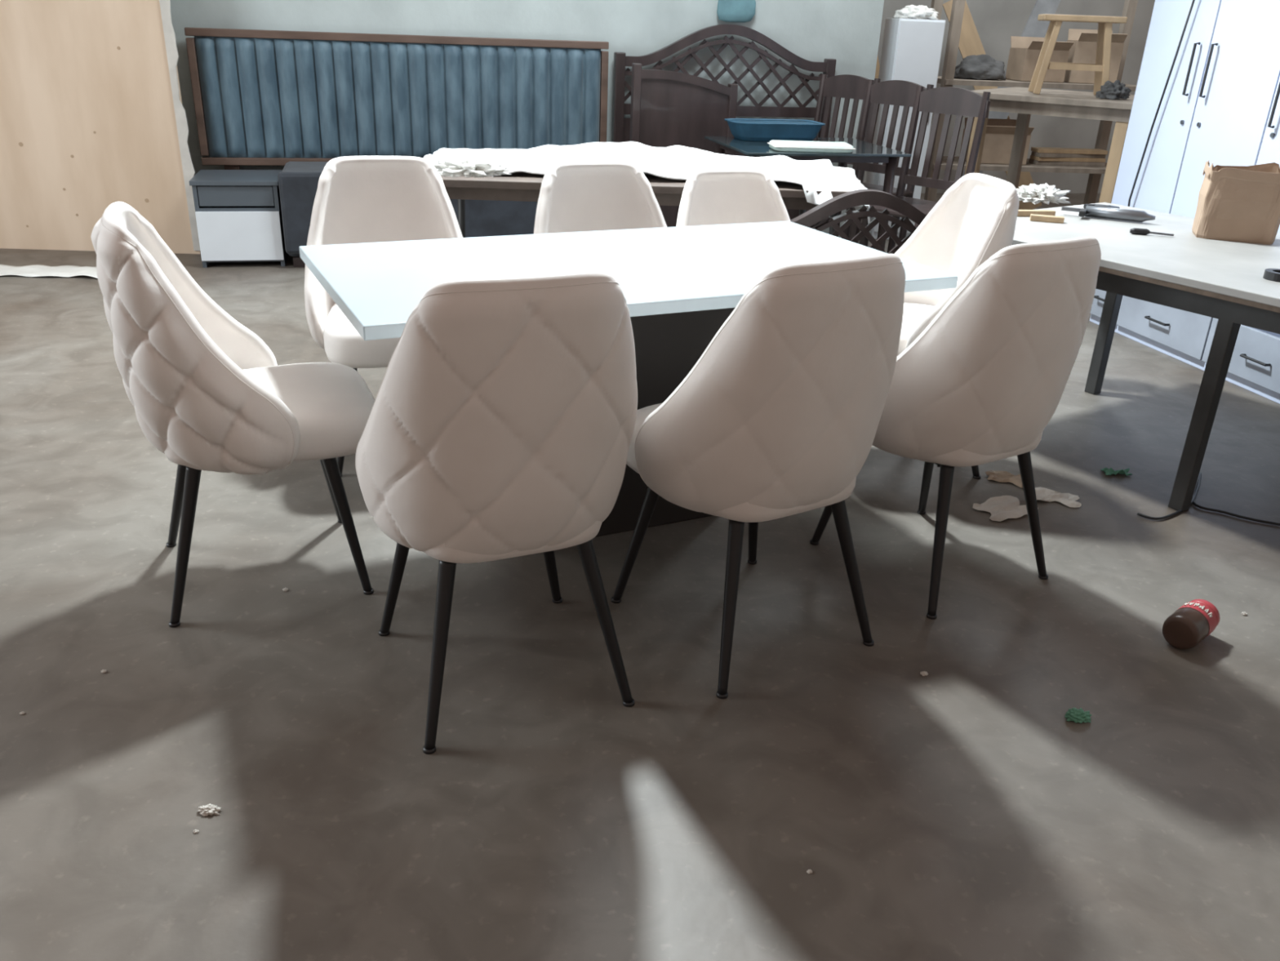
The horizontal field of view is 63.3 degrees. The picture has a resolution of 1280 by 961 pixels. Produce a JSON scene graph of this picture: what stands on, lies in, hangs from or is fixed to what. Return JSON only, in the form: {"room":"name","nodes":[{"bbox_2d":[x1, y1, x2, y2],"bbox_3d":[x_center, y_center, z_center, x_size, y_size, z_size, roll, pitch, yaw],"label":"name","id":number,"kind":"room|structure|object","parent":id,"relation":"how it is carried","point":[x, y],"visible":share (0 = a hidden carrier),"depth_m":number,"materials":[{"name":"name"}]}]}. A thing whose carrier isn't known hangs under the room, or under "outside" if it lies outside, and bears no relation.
{"room":"furniture workshop","nodes":[
{"label":"furniture workshop","id":0,"kind":"room"},
{"bbox_2d":[0,0,200,253],"bbox_3d":[-4.143,-2.715,5.091,3.500,3.100,0.034,1,24,-3],"label":"wooden board","id":1,"kind":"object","parent":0,"point":[64,77],"depth_m":5.50,"materials":[{"name":"brown wood"}]},
{"bbox_2d":[18,46,148,226],"bbox_3d":[-3.008,-1.811,5.525,0.683,0.940,0.001,1,24,-3],"label":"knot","id":2,"kind":"structure","parent":1,"relation":"attached to","point":[20,144],"depth_m":5.56,"materials":[{"name":"wood"}]},
{"bbox_2d":[159,0,199,250],"bbox_3d":[-2.394,-2.455,5.256,0.078,2.580,0.008,1,24,-3],"label":"trim","id":3,"kind":"structure","parent":1,"relation":"attached to","point":[188,171],"depth_m":5.49,"materials":[{"name":"paper"}]},
{"bbox_2d":[170,0,884,237],"bbox_3d":[-2.299,-2.869,5.478,7.801,3.200,0.120,-4,25,-13],"label":"wall","id":4,"kind":"structure","parent":0,"point":[847,32],"depth_m":6.07,"materials":[{"name":"paint"}]},
{"bbox_2d":[716,0,755,22],"bbox_3d":[0.574,-2.887,6.121,0.240,0.346,0.064,-4,25,-13],"label":"hanging bag","id":5,"kind":"object","parent":4,"relation":"hanging from","point":[728,11],"visible":1,"depth_m":6.14,"materials":[{"name":"teal fabric"}]},
{"bbox_2d":[0,193,1279,960],"bbox_3d":[0.016,-0.398,4.203,20.000,0.100,20.000,2,24,0],"label":"floor","id":6,"kind":"structure","parent":0,"point":[956,811],"depth_m":2.13,"materials":[{"name":"concrete"}]},
{"bbox_2d":[0,264,97,278],"bbox_3d":[-3.034,-1.069,5.273,1.000,0.024,0.252,1,24,-3],"label":"plastic sheet","id":7,"kind":"object","parent":6,"relation":"on","point":[33,270],"visible":0.68,"depth_m":5.27,"materials":[{"name":"white plastic"}]},
{"bbox_2d":[197,803,222,816],"bbox_3d":[-0.754,0.575,1.820,0.043,0.012,0.029,2,24,0],"label":"bit","id":8,"kind":"object","parent":6,"relation":"on","point":[210,809],"visible":1,"depth_m":1.82,"materials":[{"name":"paper"}]},
{"bbox_2d":[90,201,374,627],"bbox_3d":[-0.910,-0.187,2.437,0.552,0.894,0.533,-8,26,-22],"label":"dining chair","id":9,"kind":"object","parent":6,"relation":"on","point":[206,391],"visible":1,"depth_m":2.22,"materials":[{"name":"beige fabric"}]},
{"bbox_2d":[188,169,288,267],"bbox_3d":[-2.151,-1.423,5.632,0.435,0.447,0.426,-4,25,-13],"label":"nightstand","id":10,"kind":"object","parent":6,"relation":"on","point":[238,212],"visible":0.89,"depth_m":5.45,"materials":[{"name":"grey laminate"}]},
{"bbox_2d":[304,155,462,476],"bbox_3d":[-0.755,-0.506,3.182,0.512,0.880,0.532,-5,25,-16],"label":"dining chair","id":11,"kind":"object","parent":6,"relation":"on","point":[358,199],"visible":0.54,"depth_m":3.21,"materials":[{"name":"beige fabric"}]},
{"bbox_2d":[184,27,608,169],"bbox_3d":[-1.314,-1.933,5.978,2.282,1.157,0.084,-4,25,-13],"label":"headboard","id":12,"kind":"object","parent":6,"relation":"on","point":[261,97],"visible":0.95,"depth_m":5.82,"materials":[{"name":"blue fabric"}]},
{"bbox_2d":[277,161,537,266],"bbox_3d":[-1.251,-1.502,5.824,1.400,0.500,0.545,-4,25,-13],"label":"bed","id":13,"kind":"object","parent":6,"relation":"on","point":[298,181],"visible":0.34,"depth_m":5.59,"materials":[{"name":"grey fabric"}]},
{"bbox_2d":[355,271,637,754],"bbox_3d":[-0.294,-0.014,2.087,0.535,0.907,0.552,-8,26,-22],"label":"dining chair","id":14,"kind":"object","parent":6,"relation":"on","point":[500,424],"visible":1,"depth_m":1.80,"materials":[{"name":"beige fabric"}]},
{"bbox_2d":[533,160,666,234],"bbox_3d":[-0.083,-0.541,3.330,0.507,0.871,0.526,-7,26,-21],"label":"dining chair","id":15,"kind":"object","parent":6,"relation":"on","point":[582,196],"visible":0.4,"depth_m":3.38,"materials":[{"name":"beige fabric"}]},
{"bbox_2d":[298,221,957,537],"bbox_3d":[-0.048,-0.214,2.756,1.466,0.738,0.775,-9,26,-24],"label":"dining table","id":16,"kind":"object","parent":6,"relation":"on","point":[679,285],"visible":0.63,"depth_m":2.64,"materials":[{"name":"white laminate"},{"name":"dark laminate"}]},
{"bbox_2d":[440,171,849,237],"bbox_3d":[-0.021,-0.989,4.542,1.780,0.701,0.800,1,24,-3],"label":"trestle table","id":17,"kind":"object","parent":6,"relation":"on","point":[519,185],"visible":0.04,"depth_m":4.09,"materials":[{"name":"grey paint"}]},
{"bbox_2d":[423,141,871,231],"bbox_3d":[-0.008,-1.288,4.432,1.870,0.237,0.912,1,24,-3],"label":"sheet","id":18,"kind":"object","parent":17,"relation":"on","point":[674,162],"visible":0.7,"depth_m":4.46,"materials":[{"name":"white fabric"}]},
{"bbox_2d":[433,153,511,177],"bbox_3d":[-0.628,-1.159,3.819,0.318,0.071,0.241,2,24,0],"label":"crumpled cloth","id":19,"kind":"object","parent":18,"relation":"on","point":[477,166],"visible":0.99,"depth_m":3.77,"materials":[{"name":"white fabric"}]},
{"bbox_2d":[629,62,737,226],"bbox_3d":[0.238,-1.835,6.014,0.609,1.060,0.060,-4,25,-13],"label":"footboard","id":20,"kind":"object","parent":6,"relation":"on","point":[668,108],"visible":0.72,"depth_m":5.88,"materials":[{"name":"brown wood"}]},
{"bbox_2d":[612,24,836,219],"bbox_3d":[0.508,-2.117,6.407,1.382,1.275,0.060,-4,25,-13],"label":"headboard","id":21,"kind":"object","parent":6,"relation":"on","point":[620,125],"visible":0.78,"depth_m":6.23,"materials":[{"name":"brown wood"}]},
{"bbox_2d":[675,168,790,226],"bbox_3d":[0.360,-0.604,3.556,0.486,0.834,0.504,-6,25,-18],"label":"dining chair","id":22,"kind":"object","parent":6,"relation":"on","point":[709,197],"visible":0.33,"depth_m":3.60,"materials":[{"name":"beige fabric"}]},
{"bbox_2d":[610,253,905,698],"bbox_3d":[0.239,-0.084,2.294,0.528,0.907,0.548,-12,28,-30],"label":"dining chair","id":23,"kind":"object","parent":6,"relation":"on","point":[779,415],"visible":1,"depth_m":2.02,"materials":[{"name":"beige fabric"}]},
{"bbox_2d":[704,136,911,249],"bbox_3d":[0.837,-1.410,5.533,0.860,0.722,0.720,-4,25,-13],"label":"glass table","id":24,"kind":"object","parent":6,"relation":"on","point":[865,152],"visible":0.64,"depth_m":5.22,"materials":[{"name":"black glass"}]},
{"bbox_2d":[724,118,825,141],"bbox_3d":[0.715,-1.870,5.549,0.514,0.093,0.270,-4,25,-13],"label":"tray","id":25,"kind":"object","parent":24,"relation":"on","point":[743,129],"visible":0.98,"depth_m":5.46,"materials":[{"name":"plastic"}]},
{"bbox_2d":[767,139,856,153],"bbox_3d":[0.846,-1.652,5.140,0.404,0.038,0.176,-1,24,-6],"label":"pack","id":26,"kind":"object","parent":24,"relation":"on","point":[777,145],"visible":1,"depth_m":5.07,"materials":[{"name":"paper"}]},
{"bbox_2d":[805,74,880,238],"bbox_3d":[1.058,-1.858,6.178,0.488,1.031,0.424,-20,32,-40],"label":"slatted chair","id":27,"kind":"object","parent":6,"relation":"on","point":[848,86],"visible":0.25,"depth_m":6.18,"materials":[{"name":"brown wood"}]},
{"bbox_2d":[790,189,926,253],"bbox_3d":[0.851,-0.754,4.051,0.920,0.735,0.060,-1,24,-6],"label":"footboard","id":28,"kind":"object","parent":6,"relation":"on","point":[820,214],"visible":0.29,"depth_m":3.92,"materials":[{"name":"brown wood"}]},
{"bbox_2d":[807,79,933,246],"bbox_3d":[1.251,-1.671,5.776,0.488,1.031,0.424,-20,32,-40],"label":"slatted chair","id":29,"kind":"object","parent":6,"relation":"on","point":[897,93],"visible":0.34,"depth_m":5.80,"materials":[{"name":"brown wood"}]},
{"bbox_2d":[875,56,879,78],"bbox_3d":[1.692,-2.763,7.495,0.689,1.662,0.081,2,24,-1],"label":"plank","id":30,"kind":"object","parent":6,"relation":"on","point":[877,66],"visible":0.02,"depth_m":7.43,"materials":[{"name":"brown wood"}]},
{"bbox_2d":[861,17,946,239],"bbox_3d":[1.714,-2.297,6.832,0.286,1.344,0.456,2,24,0],"label":"storage cabinet","id":31,"kind":"object","parent":6,"relation":"on","point":[911,50],"visible":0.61,"depth_m":6.50,"materials":[{"name":"white laminate"}]},
{"bbox_2d":[893,4,938,19],"bbox_3d":[1.739,-2.947,6.538,0.296,0.083,0.242,2,24,0],"label":"folded cloth","id":32,"kind":"object","parent":31,"relation":"on","point":[912,11],"visible":0.98,"depth_m":6.48,"materials":[{"name":"white fabric"}]},
{"bbox_2d":[849,85,991,253],"bbox_3d":[1.403,-1.461,5.320,0.488,1.031,0.424,-20,32,-40],"label":"slatted chair","id":33,"kind":"object","parent":6,"relation":"on","point":[960,102],"visible":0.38,"depth_m":5.33,"materials":[{"name":"brown wood"}]},
{"bbox_2d":[920,671,928,675],"bbox_3d":[0.625,0.424,2.286,0.019,0.008,0.014,2,24,0],"label":"crumb","id":34,"kind":"object","parent":6,"relation":"on","point":[923,673],"visible":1,"depth_m":2.28,"materials":[{"name":"paper"}]},
{"bbox_2d":[809,235,1101,619],"bbox_3d":[0.770,-0.200,2.616,0.520,0.894,0.540,-12,28,-30],"label":"dining chair","id":35,"kind":"object","parent":6,"relation":"on","point":[983,382],"visible":1,"depth_m":2.34,"materials":[{"name":"beige fabric"}]},
{"bbox_2d":[894,173,1018,479],"bbox_3d":[0.820,-0.492,3.270,0.543,0.898,0.523,-2,24,-9],"label":"dining chair","id":36,"kind":"object","parent":6,"relation":"on","point":[975,219],"visible":0.51,"depth_m":3.26,"materials":[{"name":"beige fabric"}]},
{"bbox_2d":[942,0,1041,209],"bbox_3d":[2.725,-2.884,8.019,0.975,1.560,0.059,11,25,18],"label":"plank","id":37,"kind":"object","parent":6,"relation":"on","point":[970,42],"visible":0.27,"depth_m":7.91,"materials":[{"name":"brown wood"}]},
{"bbox_2d":[972,495,1038,521],"bbox_3d":[1.083,0.080,3.081,0.186,0.015,0.122,-10,27,-26],"label":"paper scrap","id":38,"kind":"object","parent":6,"relation":"on","point":[1002,508],"visible":0.93,"depth_m":3.08,"materials":[{"name":"white paper"}]},
{"bbox_2d":[985,470,1035,488],"bbox_3d":[1.172,-0.009,3.292,0.154,0.012,0.110,12,26,21],"label":"scrap","id":39,"kind":"object","parent":6,"relation":"on","point":[998,476],"visible":0.73,"depth_m":3.29,"materials":[{"name":"beige paper"}]},
{"bbox_2d":[961,0,1061,177],"bbox_3d":[2.692,-2.806,7.713,0.762,1.643,0.074,-9,26,-23],"label":"plank","id":40,"kind":"object","parent":6,"relation":"on","point":[1033,27],"visible":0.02,"depth_m":7.56,"materials":[{"name":"brown wood"}]},
{"bbox_2d":[924,0,1137,204],"bbox_3d":[2.657,-2.566,7.083,1.410,1.700,0.500,0,24,-5],"label":"storage rack","id":41,"kind":"object","parent":6,"relation":"on","point":[947,79],"visible":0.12,"depth_m":6.99,"materials":[{"name":"brown wood"}]},
{"bbox_2d":[954,53,1005,79],"bbox_3d":[2.273,-2.763,6.942,0.355,0.157,0.246,2,24,0],"label":"bundle","id":42,"kind":"object","parent":41,"relation":"on","point":[979,67],"visible":0.98,"depth_m":6.87,"materials":[{"name":"grey fabric"}]},
{"bbox_2d":[959,117,1034,164],"bbox_3d":[2.445,-2.329,7.142,0.380,0.271,0.343,1,24,-3],"label":"cardboard box","id":43,"kind":"object","parent":41,"relation":"on","point":[999,135],"visible":0.56,"depth_m":7.05,"materials":[{"name":"brown cardboard"}]},
{"bbox_2d":[932,155,1106,173],"bbox_3d":[2.642,-2.201,7.246,1.400,0.030,0.500,0,24,-5],"label":"shelf","id":44,"kind":"object","parent":41,"relation":"attached to","point":[1031,167],"depth_m":7.04,"materials":[{"name":"brown wood"}]},
{"bbox_2d":[937,75,1137,91],"bbox_3d":[2.661,-2.685,7.030,1.400,0.030,0.500,0,24,-5],"label":"shelf","id":45,"kind":"object","parent":41,"relation":"attached to","point":[944,81],"depth_m":6.80,"materials":[{"name":"brown wood"}]},
{"bbox_2d":[1005,35,1074,82],"bbox_3d":[2.666,-2.817,6.954,0.300,0.271,0.323,-1,24,-8],"label":"cardboard box","id":46,"kind":"object","parent":41,"relation":"on","point":[1024,51],"visible":0.7,"depth_m":6.89,"materials":[{"name":"brown cardboard"}]},
{"bbox_2d":[1028,158,1106,166],"bbox_3d":[2.971,-2.211,7.229,0.500,0.025,0.120,0,24,-5],"label":"board","id":47,"kind":"object","parent":41,"relation":"on","point":[1031,161],"visible":0.86,"depth_m":7.18,"materials":[{"name":"brown wood"}]},
{"bbox_2d":[1030,155,1106,162],"bbox_3d":[2.971,-2.235,7.218,0.500,0.025,0.120,-1,24,-8],"label":"board","id":48,"kind":"object","parent":47,"relation":"on","point":[1032,157],"visible":0.86,"depth_m":7.17,"materials":[{"name":"brown wood"}]},
{"bbox_2d":[1031,151,1106,158],"bbox_3d":[2.973,-2.259,7.208,0.500,0.025,0.120,-3,25,-11],"label":"board","id":49,"kind":"object","parent":48,"relation":"on","point":[1034,153],"visible":0.86,"depth_m":7.15,"materials":[{"name":"brown wood"}]},
{"bbox_2d":[1031,146,1108,155],"bbox_3d":[2.973,-2.283,7.197,0.500,0.025,0.120,0,24,-5],"label":"board","id":50,"kind":"object","parent":49,"relation":"on","point":[1038,149],"visible":1,"depth_m":7.15,"materials":[{"name":"brown wood"}]},
{"bbox_2d":[1063,28,1127,84],"bbox_3d":[3.035,-2.841,6.969,0.300,0.331,0.343,5,24,5],"label":"cardboard box","id":51,"kind":"object","parent":41,"relation":"on","point":[1083,51],"visible":0.68,"depth_m":6.87,"materials":[{"name":"brown cardboard"}]},
{"bbox_2d":[964,86,1134,203],"bbox_3d":[2.312,-1.613,5.780,0.920,0.999,0.860,19,29,32],"label":"workbench","id":52,"kind":"object","parent":6,"relation":"on","point":[1023,102],"visible":0.29,"depth_m":5.32,"materials":[{"name":"brown wood"}]},
{"bbox_2d":[1027,13,1127,95],"bbox_3d":[2.281,-2.230,5.459,0.400,0.386,0.260,7,24,10],"label":"wooden stool","id":53,"kind":"object","parent":52,"relation":"on","point":[1101,68],"visible":0.84,"depth_m":5.38,"materials":[{"name":"brown wood"}]},
{"bbox_2d":[1095,80,1131,99],"bbox_3d":[2.423,-1.997,5.306,0.168,0.093,0.126,2,24,0],"label":"rag","id":54,"kind":"object","parent":52,"relation":"on","point":[1111,91],"visible":1,"depth_m":5.28,"materials":[{"name":"grey fabric"}]},
{"bbox_2d":[1035,486,1081,507],"bbox_3d":[1.266,0.048,3.169,0.149,0.017,0.109,9,25,16],"label":"paper scrap","id":55,"kind":"object","parent":6,"relation":"on","point":[1043,494],"visible":0.88,"depth_m":3.17,"materials":[{"name":"white paper"}]},
{"bbox_2d":[1064,707,1091,723],"bbox_3d":[0.908,0.484,2.154,0.056,0.026,0.033,2,24,0],"label":"lump","id":56,"kind":"object","parent":6,"relation":"on","point":[1074,714],"visible":1,"depth_m":2.15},
{"bbox_2d":[1100,467,1132,475],"bbox_3d":[1.547,-0.033,3.370,0.093,0.022,0.054,2,24,0],"label":"scrap","id":57,"kind":"object","parent":6,"relation":"on","point":[1110,471],"visible":1,"depth_m":3.36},
{"bbox_2d":[1012,202,1279,511],"bbox_3d":[1.905,-0.338,3.256,1.020,0.700,1.860,-14,29,-31],"label":"worktable","id":58,"kind":"object","parent":6,"relation":"on","point":[1222,280],"visible":0.59,"depth_m":3.07,"materials":[{"name":"grey paint"}]},
{"bbox_2d":[1017,209,1055,216],"bbox_3d":[1.405,-0.952,3.703,0.150,0.020,0.030,-2,24,-10],"label":"wood offcut","id":59,"kind":"object","parent":58,"relation":"on","point":[1020,212],"visible":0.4,"depth_m":3.69,"materials":[{"name":"beige wood"}]},
{"bbox_2d":[1016,182,1071,204],"bbox_3d":[1.543,-1.111,4.009,0.236,0.070,0.172,2,24,0],"label":"rag","id":60,"kind":"object","parent":58,"relation":"on","point":[1034,193],"visible":0.97,"depth_m":3.97,"materials":[{"name":"white fabric"}]},
{"bbox_2d":[1029,213,1064,223],"bbox_3d":[1.411,-0.908,3.604,0.110,0.020,0.030,8,25,13],"label":"wood offcut","id":61,"kind":"object","parent":58,"relation":"on","point":[1033,217],"visible":1,"depth_m":3.59,"materials":[{"name":"beige wood"}]},
{"bbox_2d":[1083,204,1119,208],"bbox_3d":[1.732,-1.019,3.881,0.126,0.020,0.074,-2,24,-10],"label":"pliers","id":62,"kind":"object","parent":58,"relation":"on","point":[1085,205],"visible":0.39,"depth_m":3.88,"materials":[{"name":"metal"}]},
{"bbox_2d":[1061,204,1155,222],"bbox_3d":[1.649,-0.940,3.669,0.310,0.040,0.090,13,26,23],"label":"gun","id":63,"kind":"object","parent":58,"relation":"on","point":[1119,214],"visible":1,"depth_m":3.67,"materials":[{"name":"metal"}]},
{"bbox_2d":[1129,227,1173,235],"bbox_3d":[1.690,-0.819,3.430,0.135,0.020,0.020,7,25,11],"label":"screwdriver","id":64,"kind":"object","parent":58,"relation":"on","point":[1135,230],"visible":1,"depth_m":3.43,"materials":[{"name":"metal"}]},
{"bbox_2d":[1191,160,1279,244],"bbox_3d":[1.968,-0.913,3.397,0.255,0.240,0.155,11,25,18],"label":"paper bag","id":65,"kind":"object","parent":58,"relation":"on","point":[1236,203],"visible":1,"depth_m":3.35,"materials":[{"name":"brown paper"}]},
{"bbox_2d":[1262,268,1279,282],"bbox_3d":[1.767,-0.565,2.867,0.080,0.022,0.080,2,24,0],"label":"tape roll","id":66,"kind":"object","parent":58,"relation":"on","point":[1271,274],"visible":1,"depth_m":2.85,"materials":[{"name":"black plastic"}]},
{"bbox_2d":[1089,0,1279,404],"bbox_3d":[2.755,-1.361,3.905,0.638,2.100,2.000,-4,25,-13],"label":"wardrobe","id":67,"kind":"object","parent":6,"relation":"on","point":[1220,104],"visible":0.62,"depth_m":4.37,"materials":[{"name":"white laminate"}]},
{"bbox_2d":[1127,0,1195,206],"bbox_3d":[2.266,-1.567,4.562,0.008,1.033,0.131,-4,25,-13],"label":"hanging cable","id":68,"kind":"object","parent":67,"relation":"hanging from","point":[1193,1],"visible":0.74,"depth_m":4.52,"materials":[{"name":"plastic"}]},
{"bbox_2d":[1162,599,1219,648],"bbox_3d":[1.296,0.336,2.443,0.139,0.088,0.086,-19,31,-38],"label":"plastic jar","id":69,"kind":"object","parent":6,"relation":"on","point":[1193,621],"visible":1,"depth_m":2.41,"materials":[{"name":"plastic"}]},
{"bbox_2d":[1137,472,1279,525],"bbox_3d":[1.720,0.054,3.206,0.486,0.008,0.398,2,24,0],"label":"cable","id":70,"kind":"object","parent":6,"relation":"on","point":[1197,484],"visible":0.92,"depth_m":3.10,"materials":[{"name":"black plastic"}]},
{"bbox_2d":[862,0,1155,193],"bbox_3d":[4.069,-4.050,8.689,12.000,3.200,0.101,-4,25,-13],"label":"wall","id":71,"kind":"structure","parent":0,"point":[995,21],"depth_m":8.71,"materials":[{"name":"grey paint"}]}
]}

